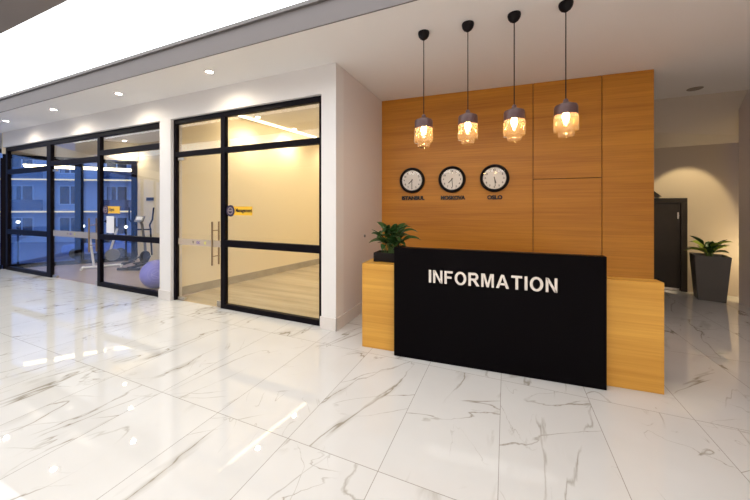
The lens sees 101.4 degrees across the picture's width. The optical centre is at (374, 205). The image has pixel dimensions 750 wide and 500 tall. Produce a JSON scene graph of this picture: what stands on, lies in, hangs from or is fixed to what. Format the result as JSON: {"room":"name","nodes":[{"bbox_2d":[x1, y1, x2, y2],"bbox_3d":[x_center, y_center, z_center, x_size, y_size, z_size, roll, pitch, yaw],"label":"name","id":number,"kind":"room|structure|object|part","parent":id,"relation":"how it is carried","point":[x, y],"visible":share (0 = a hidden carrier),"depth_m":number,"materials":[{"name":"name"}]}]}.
{"room":"lobby","nodes":[
{"label":"lobby","id":0,"kind":"room"},
{"bbox_2d":[137,141,159,260],"bbox_3d":[-4.910,-0.119,8.261,4.610,3.439,0.150,0,0,23],"label":"wall","id":1,"kind":"structure","parent":0,"point":[148,163],"depth_m":8.86,"materials":[{"name":"beige paint"}]},
{"bbox_2d":[0,133,137,268],"bbox_3d":[-8.258,-0.119,8.467,2.806,3.439,0.180,0,0,-28],"label":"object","id":2,"kind":"structure","parent":1,"relation":"in","point":[86,148],"depth_m":8.45,"materials":[{"name":"black metal"}]},
{"bbox_2d":[23,164,130,171],"bbox_3d":[-8.474,-1.100,8.935,2.446,0.080,0.150,0,0,-28],"label":"led strip","id":3,"kind":"object","parent":2,"relation":"attached to","point":[25,165],"visible":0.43,"depth_m":8.91,"materials":[{"name":"beige"}]},
{"bbox_2d":[146,197,153,200],"bbox_3d":[-6.476,-0.200,8.833,0.340,0.100,0.020,0,0,23],"label":"switch panel","id":4,"kind":"object","parent":1,"relation":"attached to","point":[147,198],"visible":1,"depth_m":8.82,"materials":[{"name":"grey plastic"}]},
{"bbox_2d":[3,62,343,318],"bbox_3d":[-4.876,-0.119,5.904,9.600,3.439,0.200,0,0,23],"label":"wall","id":5,"kind":"structure","parent":0,"point":[326,81],"depth_m":4.53,"materials":[{"name":"white paint"}]},
{"bbox_2d":[0,133,1,268],"bbox_3d":[-14.149,-0.119,5.323,10.550,3.439,0.181,0,0,-28],"label":"window","id":6,"kind":"structure","parent":5,"relation":"in","point":[0,133],"depth_m":7.77,"materials":[{"name":"black metal"}]},
{"bbox_2d":[6,122,159,296],"bbox_3d":[-6.493,0.065,6.574,6.100,3.070,0.065,0,0,23],"label":"door frame","id":7,"kind":"structure","parent":5,"relation":"in","point":[99,136],"depth_m":6.45,"materials":[{"name":"black metal"}]},
{"bbox_2d":[53,163,96,284],"bbox_3d":[-6.386,0.354,6.543,1.810,2.468,0.150,0,0,23],"label":"door","id":8,"kind":"structure","parent":7,"relation":"attached to","point":[90,235],"depth_m":6.40,"materials":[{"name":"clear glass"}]},
{"bbox_3d":[-5.794,0.595,6.250,0.028,0.690,0.075,0,0,23],"label":"pull handle","id":9,"kind":"part","parent":8,"relation":"part of","materials":[{"name":"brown metal"}]},
{"bbox_3d":[-5.764,0.595,6.319,0.028,0.690,0.075,0,0,23],"label":"pull handle","id":10,"kind":"part","parent":8,"relation":"part of","materials":[{"name":"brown metal"}]},
{"bbox_2d":[106,216,113,232],"bbox_3d":[-5.198,0.365,6.027,0.250,0.330,0.003,0,0,23],"label":"notice sheet","id":11,"kind":"object","parent":7,"relation":"attached to","point":[109,219],"visible":1,"depth_m":6.03,"materials":[{"name":"white paper"}]},
{"bbox_2d":[103,205,119,213],"bbox_3d":[-5.164,0.075,6.008,0.552,0.185,0.012,0,0,23],"label":"door sign","id":12,"kind":"object","parent":7,"relation":"attached to","point":[106,209],"visible":1,"depth_m":6.00,"materials":[{"name":"orange"}]},
{"bbox_3d":[-5.107,0.075,5.987,0.430,0.140,0.006,0,0,23],"label":"plate","id":13,"kind":"part","parent":12,"relation":"part of","materials":[{"name":"orange"}]},
{"bbox_2d":[174,96,320,325],"bbox_3d":[-2.047,0.065,4.679,2.995,3.070,0.065,0,0,23],"label":"door frame","id":14,"kind":"structure","parent":5,"relation":"in","point":[224,150],"depth_m":4.70,"materials":[{"name":"black metal"}]},
{"bbox_2d":[178,157,220,306],"bbox_3d":[-2.881,0.385,5.050,1.030,2.406,0.150,0,0,23],"label":"door","id":15,"kind":"structure","parent":14,"relation":"attached to","point":[211,243],"depth_m":4.96,"materials":[{"name":"clear glass"}]},
{"bbox_3d":[-2.565,0.595,4.874,0.028,0.690,0.075,0,0,23],"label":"pull handle","id":16,"kind":"part","parent":15,"relation":"part of","materials":[{"name":"brown metal"}]},
{"bbox_3d":[-2.535,0.595,4.943,0.028,0.690,0.075,0,0,23],"label":"pull handle","id":17,"kind":"part","parent":15,"relation":"part of","materials":[{"name":"brown metal"}]},
{"bbox_2d":[226,205,251,216],"bbox_3d":[-2.081,0.075,4.695,0.529,0.178,0.012,0,0,23],"label":"door sign","id":18,"kind":"object","parent":14,"relation":"attached to","point":[231,210],"visible":1,"depth_m":4.70,"materials":[{"name":"orange"}]},
{"bbox_3d":[-2.025,0.075,4.674,0.410,0.135,0.006,0,0,23],"label":"plate","id":19,"kind":"part","parent":18,"relation":"part of","materials":[{"name":"orange"}]},
{"bbox_2d":[158,289,336,330],"bbox_3d":[-2.112,1.520,4.609,3.530,0.160,0.015,0,0,23],"label":"baseboard","id":20,"kind":"structure","parent":5,"relation":"attached to","point":[327,323],"depth_m":3.99,"materials":[{"name":"stone"}]},
{"bbox_2d":[182,117,318,294],"bbox_3d":[-2.497,-0.119,7.412,0.458,3.439,4.460,0,0,33],"label":"wall","id":21,"kind":"structure","parent":0,"point":[280,186],"depth_m":6.64,"materials":[{"name":"beige paint"}]},
{"bbox_2d":[344,70,381,312],"bbox_3d":[0.392,-0.119,6.149,0.100,3.439,4.380,0,0,23],"label":"wall","id":22,"kind":"structure","parent":0,"point":[362,108],"depth_m":4.53,"materials":[{"name":"white paint"}]},
{"bbox_2d":[336,302,361,330],"bbox_3d":[-0.186,1.520,4.647,0.015,0.160,1.595,0,0,23],"label":"baseboard","id":23,"kind":"structure","parent":22,"relation":"attached to","point":[342,320],"depth_m":4.24,"materials":[{"name":"stone"}]},
{"bbox_2d":[0,260,749,499],"bbox_3d":[-5.809,1.650,4.214,23.192,0.100,13.200,0,0,23],"label":"floor","id":24,"kind":"structure","parent":0,"point":[106,393],"depth_m":2.39,"materials":[{"name":"stone"}]},
{"bbox_2d":[80,220,122,270],"bbox_3d":[-7.067,0.981,7.957,0.816,1.231,0.476,0,0,-38],"label":"exercise bike","id":25,"kind":"object","parent":24,"relation":"on","point":[111,254],"visible":0.68,"depth_m":8.02,"materials":[{"name":"white metal"}]},
{"bbox_3d":[-7.067,1.564,7.957,0.816,0.065,0.440,0,0,-38],"label":"frame","id":26,"kind":"part","parent":25,"relation":"part of","materials":[{"name":"white metal"}]},
{"bbox_2d":[117,207,153,269],"bbox_3d":[-6.117,0.817,8.041,0.679,1.558,0.906,0,0,0],"label":"elliptical trainer","id":27,"kind":"object","parent":24,"relation":"on","point":[144,257],"visible":0.91,"depth_m":8.02,"materials":[{"name":"black metal"}]},
{"bbox_3d":[-6.117,1.556,8.041,0.540,0.081,0.906,0,0,0],"label":"frame","id":28,"kind":"part","parent":27,"relation":"part of","materials":[{"name":"black"}]},
{"bbox_3d":[-6.357,0.670,8.068,0.196,1.263,0.101,0,0,-40],"label":"handle arm","id":29,"kind":"part","parent":27,"relation":"part of","materials":[{"name":"black metal"}]},
{"bbox_3d":[-5.877,0.670,8.067,0.196,1.263,0.101,0,0,40],"label":"handle arm","id":30,"kind":"part","parent":27,"relation":"part of","materials":[{"name":"black"}]},
{"bbox_2d":[139,260,159,287],"bbox_3d":[-4.282,1.328,6.021,0.544,0.544,0.544,0,0,23],"label":"exercise ball","id":31,"kind":"object","parent":24,"relation":"on","point":[149,275],"visible":0.76,"depth_m":5.81,"materials":[{"name":"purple rubber"}]},
{"bbox_2d":[362,246,663,394],"bbox_3d":[1.251,1.019,3.335,2.747,1.158,0.813,0,0,19],"label":"reception desk","id":32,"kind":"object","parent":24,"relation":"on","point":[554,317],"visible":1,"depth_m":2.88,"materials":[{"name":"black wood"}]},
{"bbox_2d":[369,222,419,262],"bbox_3d":[0.242,0.422,3.654,0.580,0.456,0.587,0,0,19],"label":"potted plant","id":33,"kind":"object","parent":32,"relation":"on","point":[396,231],"visible":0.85,"depth_m":3.59,"materials":[{"name":"green plant"}]},
{"bbox_3d":[1.119,1.019,3.009,1.910,1.158,0.085,0,0,19],"label":"panel","id":34,"kind":"part","parent":32,"relation":"part of","materials":[{"name":"black"}]},
{"bbox_2d":[686,236,731,302],"bbox_3d":[5.718,1.056,5.268,0.578,1.084,0.590,0,0,37],"label":"potted plant","id":35,"kind":"object","parent":24,"relation":"on","point":[710,272],"visible":1,"depth_m":5.15,"materials":[{"name":"green plant"}]},
{"bbox_2d":[0,0,749,143],"bbox_3d":[-5.809,-1.900,4.214,23.192,0.120,13.200,0,0,23],"label":"ceiling","id":36,"kind":"structure","parent":0,"point":[687,44],"depth_m":3.70,"materials":[{"name":"white paint"}]},
{"bbox_2d":[0,0,416,112],"bbox_3d":[-4.064,-1.990,4.634,13.710,0.299,0.017,0,0,23],"label":"trim","id":37,"kind":"structure","parent":36,"relation":"attached to","point":[327,12],"depth_m":3.70,"materials":[{"name":"grey"}]},
{"bbox_2d":[204,69,214,73],"bbox_3d":[-2.268,-1.837,4.206,0.143,0.012,0.143,0,0,23],"label":"recessed light","id":38,"kind":"object","parent":36,"relation":"in","point":[207,71],"visible":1,"depth_m":4.19,"materials":[{"name":"white paint"}]},
{"bbox_2d":[239,115,315,137],"bbox_3d":[-2.271,-1.827,7.004,0.060,0.024,2.720,0,0,30],"label":"led strip","id":39,"kind":"object","parent":36,"relation":"attached to","point":[246,117],"visible":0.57,"depth_m":7.00,"materials":[{"name":"beige plastic"}]},
{"bbox_2d":[414,29,433,147],"bbox_3d":[0.516,-1.231,3.253,0.206,1.216,0.206,0,0,23],"label":"pendant lamp","id":40,"kind":"object","parent":36,"relation":"hanging from","point":[423,124],"visible":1,"depth_m":3.22,"materials":[{"name":"black"}]},
{"bbox_3d":[0.516,-1.357,3.253,0.009,0.805,0.009,0,0,1],"label":"cord","id":41,"kind":"part","parent":40,"relation":"part of","materials":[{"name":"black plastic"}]},
{"bbox_3d":[0.516,-0.809,3.253,0.058,0.090,0.058,0,0,23],"label":"bulb","id":42,"kind":"part","parent":40,"relation":"part of","materials":[{"name":"white glass"}]},
{"bbox_3d":[0.516,-0.721,3.253,0.206,0.196,0.206,0,0,23],"label":"lamp shade","id":43,"kind":"part","parent":40,"relation":"part of","materials":[{"name":"orange glass"}]},
{"bbox_2d":[457,20,478,144],"bbox_3d":[0.936,-1.231,3.096,0.206,1.216,0.206,0,0,23],"label":"pendant lamp","id":44,"kind":"object","parent":36,"relation":"hanging from","point":[467,120],"visible":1,"depth_m":3.07,"materials":[{"name":"brown"}]},
{"bbox_3d":[0.936,-1.357,3.096,0.009,0.805,0.009,0,0,1],"label":"cord","id":45,"kind":"part","parent":44,"relation":"part of","materials":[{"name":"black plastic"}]},
{"bbox_3d":[0.936,-0.721,3.096,0.206,0.196,0.206,0,0,23],"label":"lamp shade","id":46,"kind":"part","parent":44,"relation":"part of","materials":[{"name":"orange glass"}]},
{"bbox_3d":[0.936,-0.809,3.096,0.058,0.090,0.058,0,0,23],"label":"bulb","id":47,"kind":"part","parent":44,"relation":"part of","materials":[{"name":"white glass"}]},
{"bbox_2d":[503,10,525,141],"bbox_3d":[1.334,-1.231,2.942,0.206,1.216,0.206,0,0,23],"label":"pendant lamp","id":48,"kind":"object","parent":36,"relation":"hanging from","point":[514,115],"visible":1,"depth_m":2.92,"materials":[{"name":"brown metal"}]},
{"bbox_3d":[1.334,-0.809,2.942,0.058,0.090,0.058,0,0,23],"label":"bulb","id":49,"kind":"part","parent":48,"relation":"part of","materials":[{"name":"white glass"}]},
{"bbox_3d":[1.334,-0.721,2.942,0.206,0.196,0.206,0,0,23],"label":"lamp shade","id":50,"kind":"part","parent":48,"relation":"part of","materials":[{"name":"orange glass"}]},
{"bbox_3d":[1.334,-1.357,2.942,0.009,0.805,0.009,0,0,1],"label":"cord","id":51,"kind":"part","parent":48,"relation":"part of","materials":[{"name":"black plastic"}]},
{"bbox_2d":[553,0,578,138],"bbox_3d":[1.728,-1.231,2.780,0.206,1.216,0.206,0,0,23],"label":"pendant lamp","id":52,"kind":"object","parent":36,"relation":"hanging from","point":[565,110],"visible":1,"depth_m":2.75,"materials":[{"name":"brown"}]},
{"bbox_3d":[1.728,-1.357,2.780,0.009,0.805,0.009,0,0,1],"label":"cord","id":53,"kind":"part","parent":52,"relation":"part of","materials":[{"name":"black plastic"}]},
{"bbox_3d":[1.728,-0.721,2.780,0.206,0.196,0.206,0,0,23],"label":"lamp shade","id":54,"kind":"part","parent":52,"relation":"part of","materials":[{"name":"orange glass"}]},
{"bbox_3d":[1.728,-0.809,2.780,0.058,0.090,0.058,0,0,23],"label":"bulb","id":55,"kind":"part","parent":52,"relation":"part of","materials":[{"name":"white glass"}]},
{"bbox_2d":[686,86,703,90],"bbox_3d":[5.020,-1.837,4.818,0.195,0.012,0.195,0,0,23],"label":"recessed light","id":56,"kind":"object","parent":36,"relation":"in","point":[699,87],"visible":1,"depth_m":4.80,"materials":[{"name":"brown"}]},
{"bbox_3d":[-5.002,-2.053,3.696,14.700,0.175,0.020,0,0,23],"label":"trim","id":57,"kind":"structure","parent":36,"relation":"attached to","visible":0},
{"bbox_2d":[0,0,305,96],"bbox_3d":[-4.760,-2.145,4.262,14.700,0.050,1.210,0,0,23],"label":"ceiling panel","id":58,"kind":"object","parent":57,"relation":"attached to","point":[71,37],"visible":1,"depth_m":3.71,"materials":[{"name":"white"}]},
{"bbox_2d":[382,69,653,278],"bbox_3d":[1.966,-0.119,4.847,3.840,3.439,0.200,0,0,19],"label":"wall","id":59,"kind":"structure","parent":0,"point":[590,192],"depth_m":4.58,"materials":[{"name":"brown wood"}]},
{"bbox_2d":[399,168,424,192],"bbox_3d":[0.623,-0.430,5.172,0.428,0.428,0.068,0,0,19],"label":"wall clock","id":60,"kind":"object","parent":59,"relation":"attached to","point":[412,180],"visible":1,"depth_m":5.16,"materials":[{"name":"black"}]},
{"bbox_2d":[402,196,424,199],"bbox_3d":[0.644,-0.135,5.185,0.385,0.066,0.030,0,0,19],"label":"name sign","id":61,"kind":"object","parent":59,"relation":"attached to","point":[410,197],"visible":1,"depth_m":5.17,"materials":[{"name":"black"}]},
{"bbox_2d":[438,166,465,192],"bbox_3d":[1.242,-0.430,4.957,0.428,0.428,0.068,0,0,19],"label":"wall clock","id":62,"kind":"object","parent":59,"relation":"attached to","point":[451,179],"visible":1,"depth_m":4.94,"materials":[{"name":"black"}]},
{"bbox_2d":[441,196,464,199],"bbox_3d":[1.262,-0.135,4.969,0.385,0.066,0.030,0,0,19],"label":"name sign","id":63,"kind":"object","parent":59,"relation":"attached to","point":[443,197],"visible":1,"depth_m":4.96,"materials":[{"name":"black"}]},
{"bbox_3d":[1.247,-0.119,5.007,2.377,3.438,0.030,0,0,19],"label":"wood panel","id":64,"kind":"part","parent":59,"relation":"part of","materials":[{"name":"brown wood"}]},
{"bbox_2d":[487,195,501,198],"bbox_3d":[1.857,-0.135,4.762,0.220,0.066,0.030,0,0,19],"label":"name sign","id":65,"kind":"object","parent":59,"relation":"attached to","point":[494,197],"visible":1,"depth_m":4.75,"materials":[{"name":"black"}]},
{"bbox_2d":[480,164,509,191],"bbox_3d":[1.846,-0.430,4.746,0.428,0.428,0.068,0,0,19],"label":"wall clock","id":66,"kind":"object","parent":59,"relation":"attached to","point":[494,177],"visible":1,"depth_m":4.74,"materials":[{"name":"black"}]},
{"bbox_3d":[2.784,-1.121,4.473,0.862,1.434,0.030,0,0,19],"label":"wood panel","id":67,"kind":"part","parent":59,"relation":"part of","materials":[{"name":"brown wood"}]},
{"bbox_3d":[2.784,0.602,4.473,0.862,1.996,0.030,0,0,19],"label":"wood panel","id":68,"kind":"part","parent":59,"relation":"part of","materials":[{"name":"brown wood"}]},
{"bbox_3d":[3.475,-0.119,4.232,0.585,3.438,0.030,0,0,19],"label":"wood panel","id":69,"kind":"part","parent":59,"relation":"part of","materials":[{"name":"brown wood"}]},
{"bbox_2d":[654,143,738,296],"bbox_3d":[4.290,-0.119,6.728,6.647,3.439,0.150,0,0,30],"label":"wall","id":70,"kind":"structure","parent":0,"point":[706,175],"depth_m":5.62,"materials":[{"name":"beige paint"}]},
{"bbox_2d":[654,198,687,291],"bbox_3d":[5.356,0.725,5.983,1.060,1.750,0.073,0,0,30],"label":"door","id":71,"kind":"structure","parent":70,"relation":"in","point":[670,214],"depth_m":5.83,"materials":[{"name":"black wood"}]},
{"bbox_3d":[5.360,1.570,5.981,0.830,0.040,0.008,0,0,30],"label":"kick plate","id":72,"kind":"part","parent":71,"relation":"part of","materials":[{"name":"silver metal"}]},
{"bbox_2d":[654,90,747,147],"bbox_3d":[4.135,-1.480,6.375,6.590,0.719,1.411,0,0,23],"label":"wall","id":73,"kind":"structure","parent":0,"point":[705,119],"depth_m":5.32,"materials":[{"name":"beige paint"}]},
{"bbox_2d":[739,89,749,307],"bbox_3d":[3.741,-0.119,-0.507,0.220,3.439,12.000,0,0,23],"label":"wall","id":74,"kind":"structure","parent":0,"point":[744,110],"depth_m":4.93,"materials":[{"name":"beige paint"}]},
{"label":"outside","id":75,"kind":"structure","parent":0,"visible":0},
{"bbox_2d":[2,242,130,268],"bbox_3d":[-48.503,3.350,39.652,92.312,0.100,72.332,0,0,23],"label":"street","id":76,"kind":"structure","parent":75,"point":[29,252],"depth_m":21.33,"materials":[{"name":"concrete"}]},
{"bbox_2d":[16,221,19,263],"bbox_3d":[-18.025,2.016,15.501,0.150,2.567,0.150,0,0,23],"label":"street lamp","id":77,"kind":"object","parent":76,"relation":"on","point":[16,221],"visible":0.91,"depth_m":15.47,"materials":[{"name":"black metal"}]},
{"bbox_3d":[-18.025,2.104,15.501,0.076,2.392,0.080,0,0,23],"label":"post","id":78,"kind":"part","parent":77,"relation":"part of","materials":[{"name":"black metal"}]},
{"bbox_2d":[0,153,130,242],"bbox_3d":[-28.499,-1.200,30.858,28.500,9.000,7.230,0,0,-7],"label":"apartment building","id":79,"kind":"structure","parent":76,"relation":"on","point":[28,190],"depth_m":28.12,"materials":[{"name":"blue"}]},
{"bbox_2d":[12,186,15,199],"bbox_3d":[-32.552,-1.000,27.700,0.350,1.600,0.009,0,0,-7],"label":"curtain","id":80,"kind":"object","parent":79,"relation":"hanging from","point":[13,187],"depth_m":27.69,"materials":[{"name":"fabric"}]},
{"bbox_2d":[12,218,15,235],"bbox_3d":[-32.552,1.900,27.700,0.350,1.600,0.009,0,0,-7],"label":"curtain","id":81,"kind":"object","parent":79,"relation":"hanging from","point":[13,219],"depth_m":27.69,"materials":[{"name":"fabric"}]},
{"bbox_3d":[-31.934,-3.850,27.795,1.700,1.600,0.018,0,0,-7],"label":"pane","id":82,"kind":"part","parent":79,"relation":"part of","materials":[{"name":"black"}]},
{"bbox_3d":[-31.934,-1.000,27.795,1.700,1.600,0.018,0,0,-7],"label":"pane","id":83,"kind":"part","parent":79,"relation":"part of","materials":[{"name":"black"}]},
{"bbox_3d":[-31.934,1.900,27.795,1.700,1.600,0.018,0,0,-7],"label":"pane","id":84,"kind":"part","parent":79,"relation":"part of","materials":[{"name":"blue glass"}]},
{"bbox_3d":[-30.966,-2.930,26.938,3.200,0.940,0.030,0,0,-7],"label":"balcony railing","id":85,"kind":"part","parent":79,"relation":"part of","materials":[{"name":"blue glass"}]},
{"bbox_3d":[-30.966,-0.080,26.938,3.200,0.940,0.030,0,0,-7],"label":"balcony railing","id":86,"kind":"part","parent":79,"relation":"part of","materials":[{"name":"clear glass"}]},
{"bbox_3d":[-28.067,-3.850,28.296,1.700,1.600,0.018,0,0,-7],"label":"pane","id":87,"kind":"part","parent":79,"relation":"part of","materials":[{"name":"black"}]},
{"bbox_3d":[-28.067,-1.000,28.296,1.700,1.600,0.018,0,0,-7],"label":"pane","id":88,"kind":"part","parent":79,"relation":"part of","materials":[{"name":"black"}]},
{"bbox_3d":[-28.067,1.900,28.296,1.700,1.600,0.018,0,0,-7],"label":"pane","id":89,"kind":"part","parent":79,"relation":"part of","materials":[{"name":"black"}]},
{"bbox_2d":[107,187,111,199],"bbox_3d":[-24.817,-1.000,28.703,0.350,1.600,0.009,0,0,-7],"label":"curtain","id":90,"kind":"object","parent":79,"relation":"hanging from","point":[109,189],"depth_m":28.70,"materials":[{"name":"white fabric"}]},
{"bbox_3d":[-24.199,-3.850,28.797,1.700,1.600,0.018,0,0,-7],"label":"pane","id":91,"kind":"part","parent":79,"relation":"part of","materials":[{"name":"black"}]},
{"bbox_3d":[-23.231,-2.930,27.941,3.200,0.940,0.030,0,0,-7],"label":"balcony railing","id":92,"kind":"part","parent":79,"relation":"part of","materials":[{"name":"clear glass"}]},
{"bbox_3d":[-23.231,-0.080,27.941,3.200,0.940,0.030,0,0,-7],"label":"balcony railing","id":93,"kind":"part","parent":79,"relation":"part of","materials":[{"name":"clear glass"}]},
{"bbox_3d":[-24.199,-1.000,28.797,1.700,1.600,0.018,0,0,-7],"label":"pane","id":94,"kind":"part","parent":79,"relation":"part of","materials":[{"name":"black"}]},
{"bbox_3d":[-24.199,1.900,28.797,1.700,1.600,0.018,0,0,-7],"label":"pane","id":95,"kind":"part","parent":79,"relation":"part of","materials":[{"name":"black"}]},
{"bbox_2d":[61,233,130,258],"bbox_3d":[-17.601,2.591,20.201,4.200,1.419,1.760,0,0,-7],"label":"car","id":96,"kind":"object","parent":76,"relation":"on","point":[69,249],"visible":0.27,"depth_m":19.43,"materials":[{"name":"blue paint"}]},
{"bbox_2d":[124,226,127,256],"bbox_3d":[-13.789,2.194,17.000,0.150,2.212,0.150,0,0,23],"label":"street lamp","id":97,"kind":"object","parent":76,"relation":"on","point":[124,226],"visible":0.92,"depth_m":16.96,"materials":[{"name":"black metal"}]},
{"bbox_3d":[-13.789,2.281,17.000,0.076,2.037,0.080,0,0,23],"label":"post","id":98,"kind":"part","parent":97,"relation":"part of","materials":[{"name":"black metal"}]}
]}

